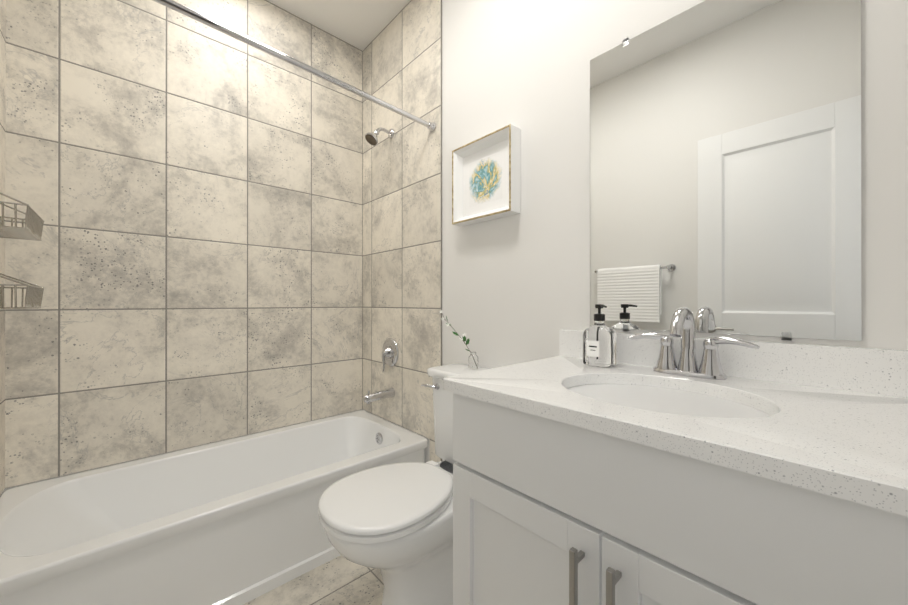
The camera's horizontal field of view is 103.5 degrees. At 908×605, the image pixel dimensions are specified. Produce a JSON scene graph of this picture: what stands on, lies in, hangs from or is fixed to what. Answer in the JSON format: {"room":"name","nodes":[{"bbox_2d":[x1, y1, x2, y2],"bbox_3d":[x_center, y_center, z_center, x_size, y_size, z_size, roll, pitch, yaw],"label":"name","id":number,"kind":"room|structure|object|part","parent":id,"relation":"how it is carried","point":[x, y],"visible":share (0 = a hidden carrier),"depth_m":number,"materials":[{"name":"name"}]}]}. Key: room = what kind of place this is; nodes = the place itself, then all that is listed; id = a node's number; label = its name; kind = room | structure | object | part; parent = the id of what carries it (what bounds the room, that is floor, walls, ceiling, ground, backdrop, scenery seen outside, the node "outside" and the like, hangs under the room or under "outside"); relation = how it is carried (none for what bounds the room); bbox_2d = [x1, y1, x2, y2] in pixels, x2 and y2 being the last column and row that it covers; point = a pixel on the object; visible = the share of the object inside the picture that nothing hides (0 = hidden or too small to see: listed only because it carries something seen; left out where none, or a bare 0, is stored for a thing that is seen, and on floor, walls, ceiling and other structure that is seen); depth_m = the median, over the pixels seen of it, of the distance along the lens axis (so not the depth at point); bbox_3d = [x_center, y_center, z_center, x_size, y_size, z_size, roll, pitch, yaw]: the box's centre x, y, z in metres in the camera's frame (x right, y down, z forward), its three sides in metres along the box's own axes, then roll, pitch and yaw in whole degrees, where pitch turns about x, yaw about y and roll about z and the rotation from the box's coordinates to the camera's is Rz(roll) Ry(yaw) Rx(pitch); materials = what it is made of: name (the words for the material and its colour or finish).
{"room":"bathroom","nodes":[
{"label":"bathroom","id":0,"kind":"room"},
{"bbox_2d":[3,409,362,491],"bbox_3d":[-1.210,-0.299,1.938,1.720,2.800,0.092,0,0,-43],"label":"wall","id":1,"kind":"structure","parent":0,"point":[163,453],"depth_m":1.69,"materials":[{"name":"tile"}]},
{"bbox_2d":[5,0,362,488],"bbox_3d":[-1.177,-0.490,1.902,1.536,2.418,0.008,0,0,-43],"label":"wall tile","id":2,"kind":"structure","parent":1,"relation":"attached to","point":[188,190],"depth_m":1.73,"materials":[{"name":"beige tile"}]},
{"bbox_2d":[243,555,383,604],"bbox_3d":[-0.376,1.125,1.035,1.720,0.050,2.550,0,0,-43],"label":"floor","id":3,"kind":"structure","parent":0,"point":[340,580],"depth_m":1.38,"materials":[{"name":"tile"}]},
{"bbox_2d":[0,410,427,604],"bbox_3d":[-0.933,0.910,1.637,1.532,0.380,0.721,0,0,-43],"label":"bathtub","id":4,"kind":"object","parent":3,"relation":"on","point":[235,521],"visible":0.77,"depth_m":1.39,"materials":[{"name":"white ceramic"}]},
{"bbox_2d":[319,363,491,604],"bbox_3d":[-0.107,0.695,1.318,0.752,0.810,0.448,0,0,-43],"label":"toilet","id":5,"kind":"object","parent":3,"relation":"on","point":[393,523],"visible":0.71,"depth_m":1.17,"materials":[{"name":"white ceramic"}]},
{"bbox_3d":[-0.204,0.655,1.228,0.489,0.046,0.383,0,0,-43],"label":"seat","id":6,"kind":"part","parent":5,"relation":"part of","materials":[{"name":"white plastic"}]},
{"bbox_3d":[-0.104,0.365,1.558,0.046,0.026,0.074,0,0,-43],"label":"lever","id":7,"kind":"part","parent":5,"relation":"part of","materials":[{"name":"silver metal"}]},
{"bbox_2d":[439,310,477,368],"bbox_3d":[0.015,0.162,1.647,0.043,0.255,0.249,0,0,-43],"label":"bud vase","id":8,"kind":"object","parent":5,"relation":"on","point":[473,360],"visible":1,"depth_m":1.56,"materials":[{"name":"clear glass"}]},
{"bbox_3d":[0.093,0.484,1.503,0.207,0.388,0.448,0,0,-43],"label":"tank","id":9,"kind":"part","parent":5,"relation":"part of","materials":[{"name":"white ceramic"}]},
{"bbox_2d":[443,307,907,604],"bbox_3d":[0.468,0.555,0.802,0.611,1.088,0.858,0,0,-43],"label":"bathroom vanity","id":10,"kind":"object","parent":3,"relation":"on","point":[681,464],"visible":1,"depth_m":0.63,"materials":[{"name":"paint"}]},
{"bbox_2d":[443,330,907,516],"bbox_3d":[0.475,0.162,0.809,0.591,0.125,0.858,0,0,-43],"label":"countertop","id":11,"kind":"structure","parent":10,"relation":"on","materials":[{"name":"stone"}]},
{"bbox_2d":[582,304,616,366],"bbox_3d":[0.454,0.100,1.118,0.086,0.189,0.085,0,0,-43],"label":"soap dispenser","id":12,"kind":"object","parent":11,"relation":"on","point":[599,342],"visible":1,"depth_m":1.09,"materials":[{"name":"clear glass"}]},
{"bbox_2d":[627,307,759,379],"bbox_3d":[0.599,0.103,0.936,0.148,0.183,0.301,0,0,-43],"label":"faucet","id":13,"kind":"object","parent":11,"relation":"on","point":[682,323],"depth_m":0.95,"materials":[{"name":"silver metal"}]},
{"bbox_2d":[267,0,410,50],"bbox_3d":[-0.376,-1.725,1.038,1.720,0.050,2.550,0,0,-43],"label":"ceiling","id":14,"kind":"structure","parent":0,"point":[361,24],"depth_m":2.11,"materials":[{"name":"paint"}]},
{"bbox_2d":[364,0,907,462],"bbox_3d":[0.222,-0.300,1.589,0.092,2.800,2.550,0,0,-43],"label":"wall","id":15,"kind":"structure","parent":0,"point":[516,288],"depth_m":1.36,"materials":[{"name":"paint"}]},
{"bbox_2d":[363,0,441,440],"bbox_3d":[-0.338,-0.490,2.120,0.008,2.418,0.810,0,0,-43],"label":"wall tile","id":16,"kind":"structure","parent":15,"relation":"attached to","point":[402,215],"depth_m":2.05,"materials":[{"name":"beige tile"}]},
{"bbox_2d":[153,0,435,131],"bbox_3d":[-0.667,-0.938,1.352,1.519,0.093,0.048,0,0,-43],"label":"shower rod","id":17,"kind":"object","parent":16,"relation":"attached to","point":[213,24],"visible":1,"depth_m":1.36,"materials":[{"name":"silver metal"}]},
{"bbox_2d":[363,387,394,403],"bbox_3d":[-0.438,0.538,2.083,0.189,0.072,0.058,0,0,-43],"label":"tub spout","id":18,"kind":"object","parent":16,"relation":"attached to","point":[369,398],"visible":1,"depth_m":2.06,"materials":[{"name":"silver metal"}]},
{"bbox_2d":[365,127,393,145],"bbox_3d":[-0.439,-0.980,2.097,0.171,0.131,0.082,0,0,-43],"label":"shower head","id":19,"kind":"object","parent":16,"relation":"attached to","point":[371,138],"visible":1,"depth_m":2.08},
{"bbox_2d":[382,338,398,371],"bbox_3d":[-0.405,0.315,2.140,0.062,0.199,0.172,0,0,-43],"label":"shower valve","id":20,"kind":"object","parent":16,"relation":"attached to","point":[390,353],"visible":1,"depth_m":2.12,"materials":[{"name":"silver metal"}]},
{"bbox_2d":[430,439,441,461],"bbox_3d":[-0.095,0.909,1.856,0.008,0.382,0.093,0,0,-43],"label":"wall tile","id":21,"kind":"structure","parent":15,"relation":"attached to","point":[434,457],"depth_m":1.86,"materials":[{"name":"beige tile"}]},
{"bbox_2d":[452,124,519,225],"bbox_3d":[0.131,-0.537,1.570,0.065,0.345,0.345,0,0,-43],"label":"picture frame","id":22,"kind":"object","parent":15,"relation":"attached to","point":[485,177],"visible":1,"depth_m":1.56,"materials":[{"name":"white"}]},
{"bbox_2d":[590,0,861,340],"bbox_3d":[0.683,-0.378,1.014,0.009,0.941,0.621,0,0,-43],"label":"mirror","id":23,"kind":"object","parent":15,"relation":"attached to","point":[725,166],"visible":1,"depth_m":0.95,"materials":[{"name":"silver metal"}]},
{"bbox_3d":[-0.973,-0.301,0.483,0.092,2.800,2.550,0,0,-43],"label":"wall","id":24,"kind":"structure","parent":0,"visible":0},
{"bbox_2d":[0,0,5,495],"bbox_3d":[-1.449,-0.491,1.072,0.008,2.418,0.840,0,0,-43],"label":"wall tile","id":25,"kind":"structure","parent":24,"relation":"attached to","point":[2,197],"depth_m":1.35,"materials":[{"name":"beige tile"}]},
{"bbox_2d":[0,193,43,309],"bbox_3d":[-1.391,-0.163,1.111,0.130,0.366,0.286,0,0,-43],"label":"caddy shelf","id":26,"kind":"object","parent":24,"relation":"attached to","point":[34,220],"visible":1,"depth_m":1.12,"materials":[{"name":"silver metal"}]}
]}

